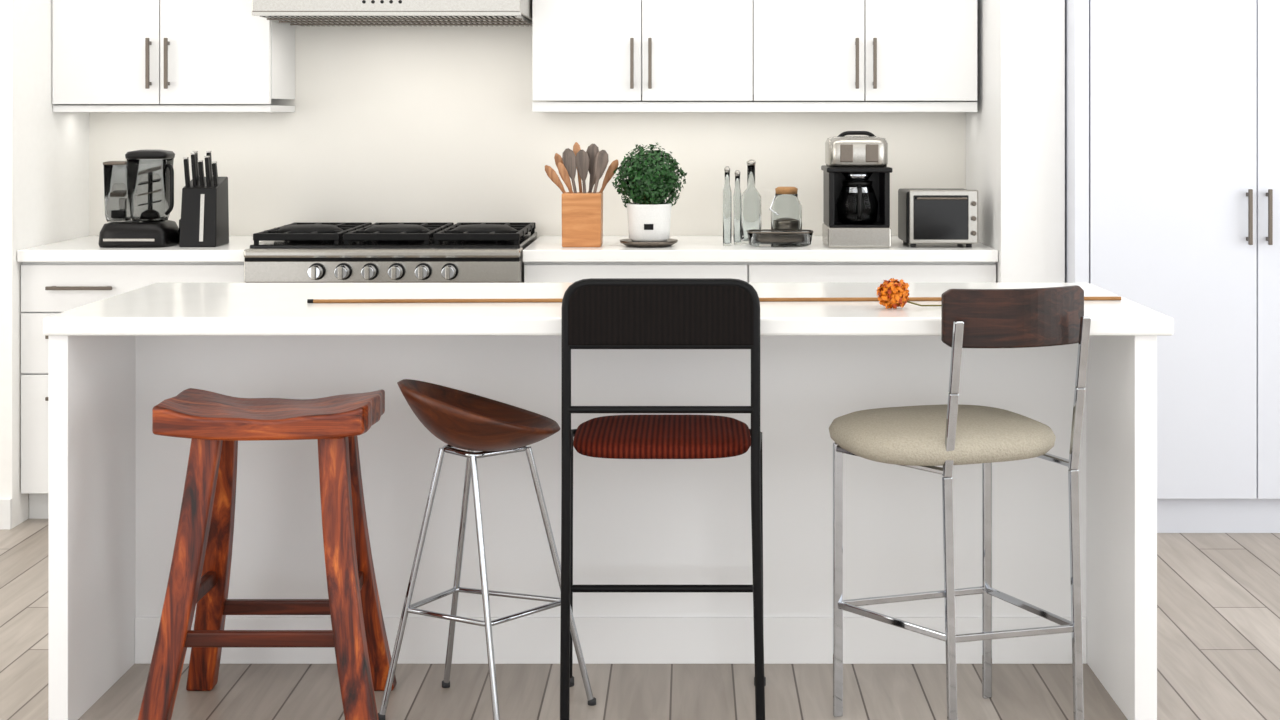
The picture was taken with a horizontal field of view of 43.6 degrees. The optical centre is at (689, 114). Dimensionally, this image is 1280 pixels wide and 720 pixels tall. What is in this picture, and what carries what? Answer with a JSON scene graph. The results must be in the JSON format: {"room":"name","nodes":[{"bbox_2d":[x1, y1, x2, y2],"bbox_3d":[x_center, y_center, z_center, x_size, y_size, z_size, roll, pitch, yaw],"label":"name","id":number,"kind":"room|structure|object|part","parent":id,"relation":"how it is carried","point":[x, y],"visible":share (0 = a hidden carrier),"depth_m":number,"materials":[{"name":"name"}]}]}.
{"room":"kitchen","nodes":[
{"label":"kitchen","id":0,"kind":"room"},
{"bbox_2d":[0,0,88,527],"bbox_3d":[-3.223,0.020,5.640,1.955,2.700,0.680,0,0,0],"label":"wall","id":1,"kind":"structure","parent":0,"point":[44,153],"depth_m":5.40,"materials":[{"name":"paint"}]},
{"bbox_2d":[0,499,11,529],"bbox_3d":[-3.223,1.320,5.293,1.955,0.100,0.015,0,0,0],"label":"baseboard","id":2,"kind":"structure","parent":1,"relation":"attached to","point":[5,504],"depth_m":5.28,"materials":[{"name":"paint"}]},
{"bbox_2d":[89,25,965,237],"bbox_3d":[0.000,0.020,6.040,8.400,2.700,0.120,0,0,0],"label":"wall","id":3,"kind":"structure","parent":0,"point":[387,124],"depth_m":5.98,"materials":[{"name":"beige paint"}]},
{"bbox_2d":[52,0,294,111],"bbox_3d":[-1.859,-0.545,5.783,0.768,1.070,0.390,0,0,0],"label":"upper cabinet","id":4,"kind":"object","parent":3,"relation":"attached to","point":[104,51],"visible":1,"depth_m":5.62,"materials":[{"name":"paint"}]},
{"bbox_3d":[-2.054,-0.554,5.633,0.375,1.032,0.021,0,0,0],"label":"door panel","id":5,"kind":"part","parent":4,"relation":"part of","materials":[{"name":"paint"}]},
{"bbox_3d":[-1.897,-0.181,5.594,0.012,0.178,0.012,0,0,0],"label":"handle","id":6,"kind":"part","parent":4,"relation":"part of","materials":[{"name":"silver metal"}]},
{"bbox_3d":[-1.833,-0.181,5.594,0.012,0.178,0.012,0,0,0],"label":"handle","id":7,"kind":"part","parent":4,"relation":"part of","materials":[{"name":"silver metal"}]},
{"bbox_3d":[-1.859,-0.022,5.805,0.768,0.024,0.346,0,0,0],"label":"light rail","id":8,"kind":"part","parent":4,"relation":"part of","materials":[{"name":"paint"}]},
{"bbox_3d":[-1.669,-0.554,5.633,0.385,1.032,0.021,0,0,0],"label":"door panel","id":9,"kind":"part","parent":4,"relation":"part of","materials":[{"name":"paint"}]},
{"bbox_2d":[252,0,531,26],"bbox_3d":[-1.007,-0.827,5.637,0.890,1.005,0.682,0,0,0],"label":"range hood","id":10,"kind":"object","parent":3,"relation":"attached to","point":[303,13],"visible":0.98,"depth_m":5.30,"materials":[{"name":"silver metal"}]},
{"bbox_2d":[532,0,976,111],"bbox_3d":[0.228,-0.545,5.783,1.568,1.070,0.390,0,0,0],"label":"upper cabinet","id":11,"kind":"object","parent":3,"relation":"attached to","point":[583,50],"visible":1,"depth_m":5.62,"materials":[{"name":"paint"}]},
{"bbox_3d":[-0.363,-0.560,5.633,0.382,1.020,0.021,0,0,0],"label":"door panel","id":12,"kind":"part","parent":11,"relation":"part of","materials":[{"name":"paint"}]},
{"bbox_3d":[-0.203,-0.181,5.594,0.012,0.178,0.012,0,0,0],"label":"handle","id":13,"kind":"part","parent":11,"relation":"part of","materials":[{"name":"silver metal"}]},
{"bbox_3d":[-0.140,-0.181,5.594,0.012,0.178,0.012,0,0,0],"label":"handle","id":14,"kind":"part","parent":11,"relation":"part of","materials":[{"name":"silver metal"}]},
{"bbox_3d":[0.026,-0.560,5.633,0.388,1.020,0.021,0,0,0],"label":"door panel","id":15,"kind":"part","parent":11,"relation":"part of","materials":[{"name":"paint"}]},
{"bbox_3d":[0.228,-0.028,5.805,1.568,0.036,0.346,0,0,0],"label":"light rail","id":16,"kind":"part","parent":11,"relation":"part of","materials":[{"name":"paint"}]},
{"bbox_3d":[0.418,-0.560,5.633,0.389,1.020,0.021,0,0,0],"label":"door panel","id":17,"kind":"part","parent":11,"relation":"part of","materials":[{"name":"paint"}]},
{"bbox_3d":[0.585,-0.181,5.594,0.012,0.178,0.012,0,0,0],"label":"handle","id":18,"kind":"part","parent":11,"relation":"part of","materials":[{"name":"silver metal"}]},
{"bbox_3d":[0.647,-0.181,5.594,0.012,0.178,0.012,0,0,0],"label":"handle","id":19,"kind":"part","parent":11,"relation":"part of","materials":[{"name":"silver metal"}]},
{"bbox_3d":[0.814,-0.560,5.633,0.393,1.020,0.021,0,0,0],"label":"door panel","id":20,"kind":"part","parent":11,"relation":"part of","materials":[{"name":"paint"}]},
{"bbox_2d":[0,519,1279,719],"bbox_3d":[0.000,1.400,2.300,8.400,0.060,7.600,0,0,0],"label":"floor","id":21,"kind":"structure","parent":0,"point":[1218,594],"depth_m":3.85,"materials":[{"name":"brown wood"}]},
{"bbox_2d":[138,388,396,719],"bbox_3d":[-0.941,1.004,3.652,0.534,0.731,0.394,0,0,0],"label":"bar stool","id":22,"kind":"object","parent":21,"relation":"on","point":[214,423],"visible":1,"depth_m":3.52,"materials":[{"name":"red wood"}]},
{"bbox_3d":[-1.124,1.039,3.517,0.203,0.662,0.075,0,0,-36],"label":"leg","id":23,"kind":"part","parent":22,"relation":"part of","materials":[{"name":"red wood"}]},
{"bbox_3d":[-1.122,1.039,3.769,0.081,0.662,0.215,0,0,-37],"label":"leg","id":24,"kind":"part","parent":22,"relation":"part of","materials":[{"name":"red wood"}]},
{"bbox_3d":[-0.948,0.676,3.632,0.478,0.075,0.271,0,0,0],"label":"seat","id":25,"kind":"part","parent":22,"relation":"part of","materials":[{"name":"red wood"}]},
{"bbox_3d":[-0.752,1.039,3.516,0.190,0.662,0.079,0,0,40],"label":"leg","id":26,"kind":"part","parent":22,"relation":"part of","materials":[{"name":"red wood"}]},
{"bbox_3d":[-0.775,1.039,3.769,0.083,0.662,0.205,0,0,32],"label":"leg","id":27,"kind":"part","parent":22,"relation":"part of","materials":[{"name":"red wood"}]},
{"bbox_2d":[243,222,536,282],"bbox_3d":[-1.020,0.875,5.608,0.916,0.989,0.736,0,0,0],"label":"gas range","id":28,"kind":"object","parent":21,"relation":"on","point":[296,252],"visible":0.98,"depth_m":5.30,"materials":[{"name":"silver metal"}]},
{"bbox_3d":[-1.323,0.420,5.500,0.110,0.028,0.110,0,0,0],"label":"burner","id":29,"kind":"part","parent":28,"relation":"part of","materials":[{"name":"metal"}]},
{"bbox_3d":[-1.235,0.518,5.271,0.048,0.048,0.043,0,0,0],"label":"knob","id":30,"kind":"part","parent":28,"relation":"part of","materials":[{"name":"silver metal"}]},
{"bbox_3d":[-1.147,0.518,5.271,0.048,0.048,0.043,0,0,0],"label":"knob","id":31,"kind":"part","parent":28,"relation":"part of","materials":[{"name":"silver metal"}]},
{"bbox_3d":[-1.059,0.518,5.271,0.048,0.048,0.043,0,0,0],"label":"knob","id":32,"kind":"part","parent":28,"relation":"part of","materials":[{"name":"silver metal"}]},
{"bbox_3d":[-1.020,0.519,5.318,0.916,0.071,0.036,0,0,0],"label":"control panel","id":33,"kind":"part","parent":28,"relation":"part of","materials":[{"name":"silver metal"}]},
{"bbox_3d":[-1.020,0.420,5.500,0.110,0.028,0.110,0,0,0],"label":"burner","id":34,"kind":"part","parent":28,"relation":"part of","materials":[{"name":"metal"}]},
{"bbox_2d":[250,232,536,249],"bbox_3d":[-1.020,0.450,5.647,0.904,0.031,0.605,0,0,0],"label":"cooktop","id":35,"kind":"object","parent":28,"relation":"in","point":[341,242],"depth_m":5.37,"materials":[{"name":"black metal"}]},
{"bbox_3d":[-0.971,0.518,5.271,0.048,0.048,0.043,0,0,0],"label":"knob","id":36,"kind":"part","parent":28,"relation":"part of","materials":[{"name":"silver metal"}]},
{"bbox_3d":[-0.883,0.518,5.271,0.048,0.048,0.043,0,0,0],"label":"knob","id":37,"kind":"part","parent":28,"relation":"part of","materials":[{"name":"silver metal"}]},
{"bbox_3d":[-0.795,0.518,5.271,0.048,0.048,0.043,0,0,0],"label":"knob","id":38,"kind":"part","parent":28,"relation":"part of","materials":[{"name":"silver metal"}]},
{"bbox_3d":[-0.717,0.420,5.500,0.110,0.028,0.110,0,0,0],"label":"burner","id":39,"kind":"part","parent":28,"relation":"part of","materials":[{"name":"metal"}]},
{"bbox_2d":[378,379,595,719],"bbox_3d":[-0.474,0.987,3.654,0.388,0.770,0.372,0,0,29],"label":"bar stool","id":40,"kind":"object","parent":21,"relation":"on","point":[470,422],"visible":0.89,"depth_m":3.63,"materials":[{"name":"brown wood"}]},
{"bbox_3d":[-0.632,1.065,3.638,0.152,0.612,0.015,0,0,-10],"label":"leg","id":41,"kind":"part","parent":40,"relation":"part of","materials":[{"name":"silver metal"}]},
{"bbox_3d":[-0.547,1.067,3.785,0.015,0.609,0.140,0,0,-37],"label":"leg","id":42,"kind":"part","parent":40,"relation":"part of","materials":[{"name":"silver metal"}]},
{"bbox_3d":[-0.474,0.763,3.659,0.157,0.017,0.147,0,0,33],"label":"under frame","id":43,"kind":"part","parent":40,"relation":"part of","materials":[{"name":"silver metal"}]},
{"bbox_3d":[-0.452,1.067,3.540,0.015,0.609,0.128,0,0,-37],"label":"leg","id":44,"kind":"part","parent":40,"relation":"part of","materials":[{"name":"silver metal"}]},
{"bbox_3d":[-0.300,1.067,3.697,0.165,0.610,0.015,0,0,-17],"label":"leg","id":45,"kind":"part","parent":40,"relation":"part of","materials":[{"name":"silver metal"}]},
{"bbox_2d":[21,262,995,518],"bbox_3d":[-0.608,0.931,5.649,3.271,0.878,0.657,0,0,0],"label":"base cabinet","id":46,"kind":"object","parent":21,"relation":"on","point":[48,289],"visible":0.23,"depth_m":5.36,"materials":[{"name":"paint"}]},
{"bbox_3d":[-1.863,1.069,5.364,0.755,0.397,0.018,0,0,0],"label":"drawer","id":47,"kind":"part","parent":46,"relation":"part of","materials":[{"name":"paint"}]},
{"bbox_3d":[-1.863,0.764,5.364,0.755,0.201,0.018,0,0,0],"label":"drawer","id":48,"kind":"part","parent":46,"relation":"part of","materials":[{"name":"paint"}]},
{"bbox_3d":[-2.035,0.577,5.327,0.220,0.012,0.012,0,0,0],"label":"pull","id":49,"kind":"part","parent":46,"relation":"part of","materials":[{"name":"silver metal"}]},
{"bbox_3d":[-1.863,0.581,5.364,0.755,0.157,0.018,0,0,0],"label":"drawer","id":50,"kind":"part","parent":46,"relation":"part of","materials":[{"name":"paint"}]},
{"bbox_2d":[17,236,997,261],"bbox_3d":[-0.608,0.470,5.654,3.271,0.040,0.648,0,0,0],"label":"countertop","id":51,"kind":"structure","parent":46,"relation":"on","point":[544,248],"depth_m":5.33,"materials":[{"name":"white stone"}]},
{"bbox_2d":[98,150,178,247],"bbox_3d":[-1.895,0.285,5.516,0.248,0.330,0.216,0,0,0],"label":"food processor","id":52,"kind":"object","parent":51,"relation":"on","point":[139,188],"visible":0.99,"depth_m":5.46,"materials":[{"name":"black plastic"}]},
{"bbox_3d":[-1.970,0.165,5.520,0.092,0.012,0.092,0,0,0],"label":"lid","id":53,"kind":"part","parent":52,"relation":"part of","materials":[{"name":"silver plastic"}]},
{"bbox_2d":[125,150,174,221],"bbox_3d":[-1.853,0.243,5.520,0.165,0.246,0.148,0,0,0],"label":"jar","id":54,"kind":"object","parent":52,"relation":"on","point":[149,174],"depth_m":5.46,"materials":[{"name":"clear glass"}]},
{"bbox_2d":[179,151,228,246],"bbox_3d":[-1.675,0.287,5.519,0.126,0.325,0.163,0,0,0],"label":"knife block","id":55,"kind":"object","parent":51,"relation":"on","point":[204,222],"visible":1,"depth_m":5.46,"materials":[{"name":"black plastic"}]},
{"bbox_3d":[-1.724,0.200,5.484,0.017,0.102,0.031,0,0,0],"label":"knife handle","id":56,"kind":"part","parent":55,"relation":"part of","materials":[{"name":"black plastic"}]},
{"bbox_3d":[-1.702,0.192,5.494,0.017,0.117,0.031,0,0,0],"label":"knife handle","id":57,"kind":"part","parent":55,"relation":"part of","materials":[{"name":"black plastic"}]},
{"bbox_3d":[-1.714,0.190,5.554,0.017,0.122,0.031,0,0,0],"label":"knife handle","id":58,"kind":"part","parent":55,"relation":"part of","materials":[{"name":"black plastic"}]},
{"bbox_3d":[-1.677,0.205,5.494,0.017,0.092,0.031,0,0,0],"label":"knife handle","id":59,"kind":"part","parent":55,"relation":"part of","materials":[{"name":"black plastic"}]},
{"bbox_3d":[-1.661,0.350,5.449,0.013,0.160,0.023,0,0,0],"label":"plate","id":60,"kind":"part","parent":55,"relation":"part of","materials":[{"name":"silver metal"}]},
{"bbox_3d":[-1.652,0.197,5.484,0.017,0.107,0.031,0,0,0],"label":"knife handle","id":61,"kind":"part","parent":55,"relation":"part of","materials":[{"name":"black plastic"}]},
{"bbox_3d":[-1.667,0.190,5.554,0.017,0.122,0.031,0,0,0],"label":"knife handle","id":62,"kind":"part","parent":55,"relation":"part of","materials":[{"name":"black plastic"}]},
{"bbox_3d":[-1.630,0.207,5.494,0.017,0.087,0.031,0,0,0],"label":"knife handle","id":63,"kind":"part","parent":55,"relation":"part of","materials":[{"name":"black plastic"}]},
{"bbox_2d":[545,142,618,246],"bbox_3d":[-0.372,0.272,5.505,0.252,0.356,0.130,0,0,0],"label":"utensil holder","id":64,"kind":"object","parent":51,"relation":"on","point":[582,212],"visible":1,"depth_m":5.47,"materials":[{"name":"brown wood"}]},
{"bbox_2d":[612,142,686,247],"bbox_3d":[-0.139,0.271,5.501,0.228,0.357,0.234,0,0,23],"label":"potted plant","id":65,"kind":"object","parent":51,"relation":"on","point":[649,215],"visible":1,"depth_m":5.44,"materials":[{"name":"green plant"}]},
{"bbox_3d":[-0.140,0.368,5.500,0.154,0.128,0.154,0,0,0],"label":"pot","id":66,"kind":"part","parent":65,"relation":"part of","materials":[{"name":"white ceramic"}]},
{"bbox_2d":[723,166,731,245],"bbox_3d":[0.128,0.313,5.500,0.030,0.273,0.030,0,0,0],"label":"oil bottle","id":67,"kind":"object","parent":51,"relation":"on","point":[727,194],"visible":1,"depth_m":5.49,"materials":[{"name":"white"}]},
{"bbox_2d":[733,170,741,244],"bbox_3d":[0.165,0.321,5.560,0.028,0.258,0.028,0,0,0],"label":"vinegar bottle","id":68,"kind":"object","parent":51,"relation":"on","point":[737,197],"visible":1,"depth_m":5.55,"materials":[{"name":"white"}]},
{"bbox_2d":[742,160,760,243],"bbox_3d":[0.215,0.303,5.620,0.072,0.293,0.072,0,0,0],"label":"glass bottle","id":69,"kind":"object","parent":51,"relation":"on","point":[751,198],"visible":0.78,"depth_m":5.59,"materials":[{"name":"white"}]},
{"bbox_2d":[747,229,812,246],"bbox_3d":[0.308,0.423,5.485,0.227,0.053,0.125,0,0,0],"label":"serving dish","id":70,"kind":"object","parent":51,"relation":"on","point":[758,237],"visible":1,"depth_m":5.43,"materials":[{"name":"grey"}]},
{"bbox_2d":[769,187,801,228],"bbox_3d":[0.336,0.352,5.639,0.118,0.196,0.113,0,0,0],"label":"glass jar","id":71,"kind":"object","parent":70,"relation":"on","point":[786,208],"visible":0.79,"depth_m":5.60,"materials":[{"name":"white"}]},
{"bbox_3d":[0.340,0.266,5.640,0.080,0.024,0.080,0,0,0],"label":"cork lid","id":72,"kind":"part","parent":71,"relation":"part of","materials":[{"name":"brown wood"}]},
{"bbox_2d":[821,131,892,247],"bbox_3d":[0.573,0.252,5.514,0.222,0.395,0.251,0,0,0],"label":"coffee maker","id":73,"kind":"object","parent":51,"relation":"on","point":[856,173],"visible":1,"depth_m":5.42,"materials":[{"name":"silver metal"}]},
{"bbox_3d":[0.479,0.284,5.490,0.018,0.192,0.160,0,0,0],"label":"post","id":74,"kind":"part","parent":73,"relation":"part of","materials":[{"name":"black plastic"}]},
{"bbox_3d":[0.573,0.126,5.520,0.206,0.104,0.216,0,0,0],"label":"tank","id":75,"kind":"part","parent":73,"relation":"part of","materials":[{"name":"silver metal"}]},
{"bbox_3d":[0.573,0.072,5.500,0.146,0.035,0.014,0,0,0],"label":"lid handle","id":76,"kind":"part","parent":73,"relation":"part of","materials":[{"name":"black plastic"}]},
{"bbox_2d":[842,173,871,180],"bbox_3d":[0.573,0.210,5.478,0.110,0.030,0.109,0,0,0],"label":"basket","id":77,"kind":"object","parent":73,"relation":"on","point":[849,176],"depth_m":5.44,"materials":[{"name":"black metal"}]},
{"bbox_3d":[0.573,0.232,5.478,0.104,0.020,0.103,0,0,0],"label":"carafe lid","id":78,"kind":"part","parent":73,"relation":"part of","materials":[{"name":"black plastic"}]},
{"bbox_3d":[0.573,0.294,5.410,0.016,0.114,0.042,0,0,0],"label":"carafe handle","id":79,"kind":"part","parent":73,"relation":"part of","materials":[{"name":"black plastic"}]},
{"bbox_3d":[0.573,0.376,5.478,0.202,0.008,0.145,0,0,0],"label":"plate","id":80,"kind":"part","parent":73,"relation":"part of","materials":[{"name":"black plastic"}]},
{"bbox_3d":[0.667,0.284,5.490,0.018,0.192,0.160,0,0,0],"label":"post","id":81,"kind":"part","parent":73,"relation":"part of","materials":[{"name":"black plastic"}]},
{"bbox_2d":[898,189,977,246],"bbox_3d":[0.856,0.352,5.522,0.241,0.196,0.276,0,0,0],"label":"toaster oven","id":82,"kind":"object","parent":51,"relation":"on","point":[925,216],"visible":1,"depth_m":5.41,"materials":[{"name":"silver metal"}]},
{"bbox_3d":[0.849,0.282,5.388,0.170,0.008,0.008,0,0,0],"label":"handle","id":83,"kind":"part","parent":82,"relation":"part of","materials":[{"name":"silver metal"}]},
{"bbox_3d":[-0.181,0.581,5.364,0.747,0.157,0.018,0,0,0],"label":"drawer","id":84,"kind":"part","parent":46,"relation":"part of","materials":[{"name":"paint"}]},
{"bbox_3d":[0.612,0.581,5.364,0.827,0.157,0.018,0,0,0],"label":"drawer","id":85,"kind":"part","parent":46,"relation":"part of","materials":[{"name":"paint"}]},
{"bbox_2d":[43,283,1173,719],"bbox_3d":[-0.181,0.910,3.924,2.512,0.920,0.752,0,0,0],"label":"kitchen island","id":86,"kind":"object","parent":21,"relation":"on","point":[116,486],"visible":0.67,"depth_m":4.00,"materials":[{"name":"white stone"}]},
{"bbox_3d":[-1.408,0.930,3.922,0.044,0.880,0.715,0,0,0],"label":"panel","id":87,"kind":"part","parent":86,"relation":"part of","materials":[{"name":"paint"}]},
{"bbox_2d":[43,283,1173,335],"bbox_3d":[-0.181,0.470,3.924,2.512,0.040,0.752,0,0,0],"label":"island countertop","id":88,"kind":"structure","parent":86,"relation":"on","point":[156,309],"depth_m":3.65,"materials":[{"name":"white stone"}]},
{"bbox_2d":[307,296,1120,302],"bbox_3d":[0.066,0.445,3.855,1.961,0.010,0.010,0,0,-2],"label":"wooden stick","id":89,"kind":"object","parent":88,"relation":"on","point":[837,298],"visible":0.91,"depth_m":3.84,"materials":[{"name":"brown wood"}]},
{"bbox_2d":[876,278,940,308],"bbox_3d":[0.556,0.414,3.722,0.249,0.070,0.081,0,0,0],"label":"flower","id":90,"kind":"object","parent":88,"relation":"on","point":[893,293],"visible":1,"depth_m":3.70,"materials":[{"name":"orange plant"}]},
{"bbox_3d":[0.585,0.439,3.743,0.194,0.021,0.005,0,0,-10],"label":"stem","id":91,"kind":"part","parent":90,"relation":"part of","materials":[{"name":"plant"}]},
{"bbox_3d":[-0.198,0.930,4.010,2.377,0.880,0.020,0,0,0],"label":"knee panel","id":92,"kind":"part","parent":86,"relation":"part of","materials":[{"name":"paint"}]},
{"bbox_3d":[-0.198,1.312,3.996,2.376,0.115,0.008,0,0,0],"label":"island trim","id":93,"kind":"part","parent":86,"relation":"part of","materials":[{"name":"paint"}]},
{"bbox_3d":[1.016,0.930,3.922,0.050,0.880,0.715,0,0,0],"label":"panel","id":94,"kind":"part","parent":86,"relation":"part of","materials":[{"name":"paint"}]},
{"bbox_2d":[560,278,765,719],"bbox_3d":[-0.062,0.864,3.679,0.488,1.014,0.402,0,0,0],"label":"counter chair","id":95,"kind":"object","parent":21,"relation":"on","point":[596,313],"visible":1,"depth_m":3.48,"materials":[{"name":"black metal"}]},
{"bbox_3d":[-0.290,1.064,3.833,0.019,0.613,0.044,0,0,-9],"label":"leg","id":96,"kind":"part","parent":95,"relation":"part of","materials":[{"name":"black metal"}]},
{"bbox_3d":[-0.064,0.436,3.493,0.405,0.132,0.022,0,0,0],"label":"backrest","id":97,"kind":"part","parent":95,"relation":"part of","materials":[{"name":"black fabric"}]},
{"bbox_3d":[-0.064,0.643,3.492,0.413,0.016,0.016,0,0,0],"label":"rail","id":98,"kind":"part","parent":95,"relation":"part of","materials":[{"name":"black metal"}]},
{"bbox_3d":[-0.064,0.504,3.492,0.413,0.014,0.014,0,0,0],"label":"rail","id":99,"kind":"part","parent":95,"relation":"part of","materials":[{"name":"black metal"}]},
{"bbox_3d":[-0.063,0.737,3.690,0.406,0.043,0.379,0,0,0],"label":"seat","id":100,"kind":"part","parent":95,"relation":"part of","materials":[{"name":"red fabric"}]},
{"bbox_3d":[-0.063,0.755,3.660,0.466,0.024,0.338,0,0,0],"label":"seat frame","id":101,"kind":"part","parent":95,"relation":"part of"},
{"bbox_3d":[0.166,1.064,3.833,0.019,0.613,0.044,0,0,11],"label":"leg","id":102,"kind":"part","parent":95,"relation":"part of","materials":[{"name":"black metal"}]},
{"bbox_2d":[829,285,1090,719],"bbox_3d":[0.579,0.871,3.602,0.503,0.998,0.448,0,0,-15],"label":"counter chair","id":103,"kind":"object","parent":21,"relation":"on","point":[921,437],"visible":1,"depth_m":3.46,"materials":[{"name":"fabric"}]},
{"bbox_3d":[0.337,1.058,3.645,0.022,0.624,0.012,0,0,-15],"label":"leg","id":104,"kind":"part","parent":103,"relation":"part of","materials":[{"name":"silver metal"}]},
{"bbox_3d":[0.442,0.760,3.525,0.018,0.012,0.320,0,0,-41],"label":"seat rail","id":105,"kind":"part","parent":103,"relation":"part of","materials":[{"name":"silver metal"}]},
{"bbox_3d":[0.446,1.115,3.525,0.010,0.016,0.325,0,0,-42],"label":"foot rail","id":106,"kind":"part","parent":103,"relation":"part of","materials":[{"name":"silver metal"}]},
{"bbox_2d":[829,404,1055,465],"bbox_3d":[0.566,0.714,3.612,0.481,0.076,0.418,0,0,-17],"label":"seat cushion","id":107,"kind":"object","parent":103,"relation":"on","point":[920,435],"depth_m":3.47,"materials":[{"name":"fabric"}]},
{"bbox_3d":[0.698,1.058,3.760,0.022,0.624,0.012,0,0,-15],"label":"leg","id":108,"kind":"part","parent":103,"relation":"part of","materials":[{"name":"silver metal"}]},
{"bbox_3d":[0.707,0.435,3.448,0.331,0.126,0.058,0,0,-14],"label":"backrest","id":109,"kind":"part","parent":103,"relation":"part of","materials":[{"name":"brown wood"}]},
{"bbox_3d":[0.698,1.115,3.441,0.295,0.016,0.010,0,0,-15],"label":"foot rail","id":110,"kind":"part","parent":103,"relation":"part of","materials":[{"name":"silver metal"}]},
{"bbox_3d":[0.769,1.115,3.619,0.010,0.016,0.316,0,0,-27],"label":"foot rail","id":111,"kind":"part","parent":103,"relation":"part of","materials":[{"name":"silver metal"}]},
{"bbox_3d":[0.765,0.760,3.619,0.018,0.012,0.313,0,0,-26],"label":"seat rail","id":112,"kind":"part","parent":103,"relation":"part of","materials":[{"name":"silver metal"}]},
{"bbox_2d":[966,0,1064,282],"bbox_3d":[1.136,0.145,5.639,0.212,2.450,0.678,0,0,0],"label":"wall","id":113,"kind":"structure","parent":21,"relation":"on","point":[1015,137],"depth_m":5.30,"materials":[{"name":"paint"}]},
{"bbox_2d":[1065,0,1279,532],"bbox_3d":[2.100,0.145,5.572,1.700,2.450,0.812,0,0,0],"label":"tall cabinet","id":114,"kind":"object","parent":21,"relation":"on","point":[1172,107],"visible":0.8,"depth_m":5.20,"materials":[{"name":"paint"}]},
{"bbox_3d":[1.812,0.330,5.172,0.012,0.180,0.012,0,0,0],"label":"handle","id":115,"kind":"part","parent":114,"relation":"part of","materials":[{"name":"silver metal"}]},
{"bbox_3d":[2.116,0.089,5.211,0.540,2.318,0.022,0,0,0],"label":"door panel","id":116,"kind":"part","parent":114,"relation":"part of","materials":[{"name":"paint"}]},
{"bbox_3d":[1.876,0.330,5.172,0.012,0.180,0.012,0,0,0],"label":"handle","id":117,"kind":"part","parent":114,"relation":"part of","materials":[{"name":"silver metal"}]}
]}

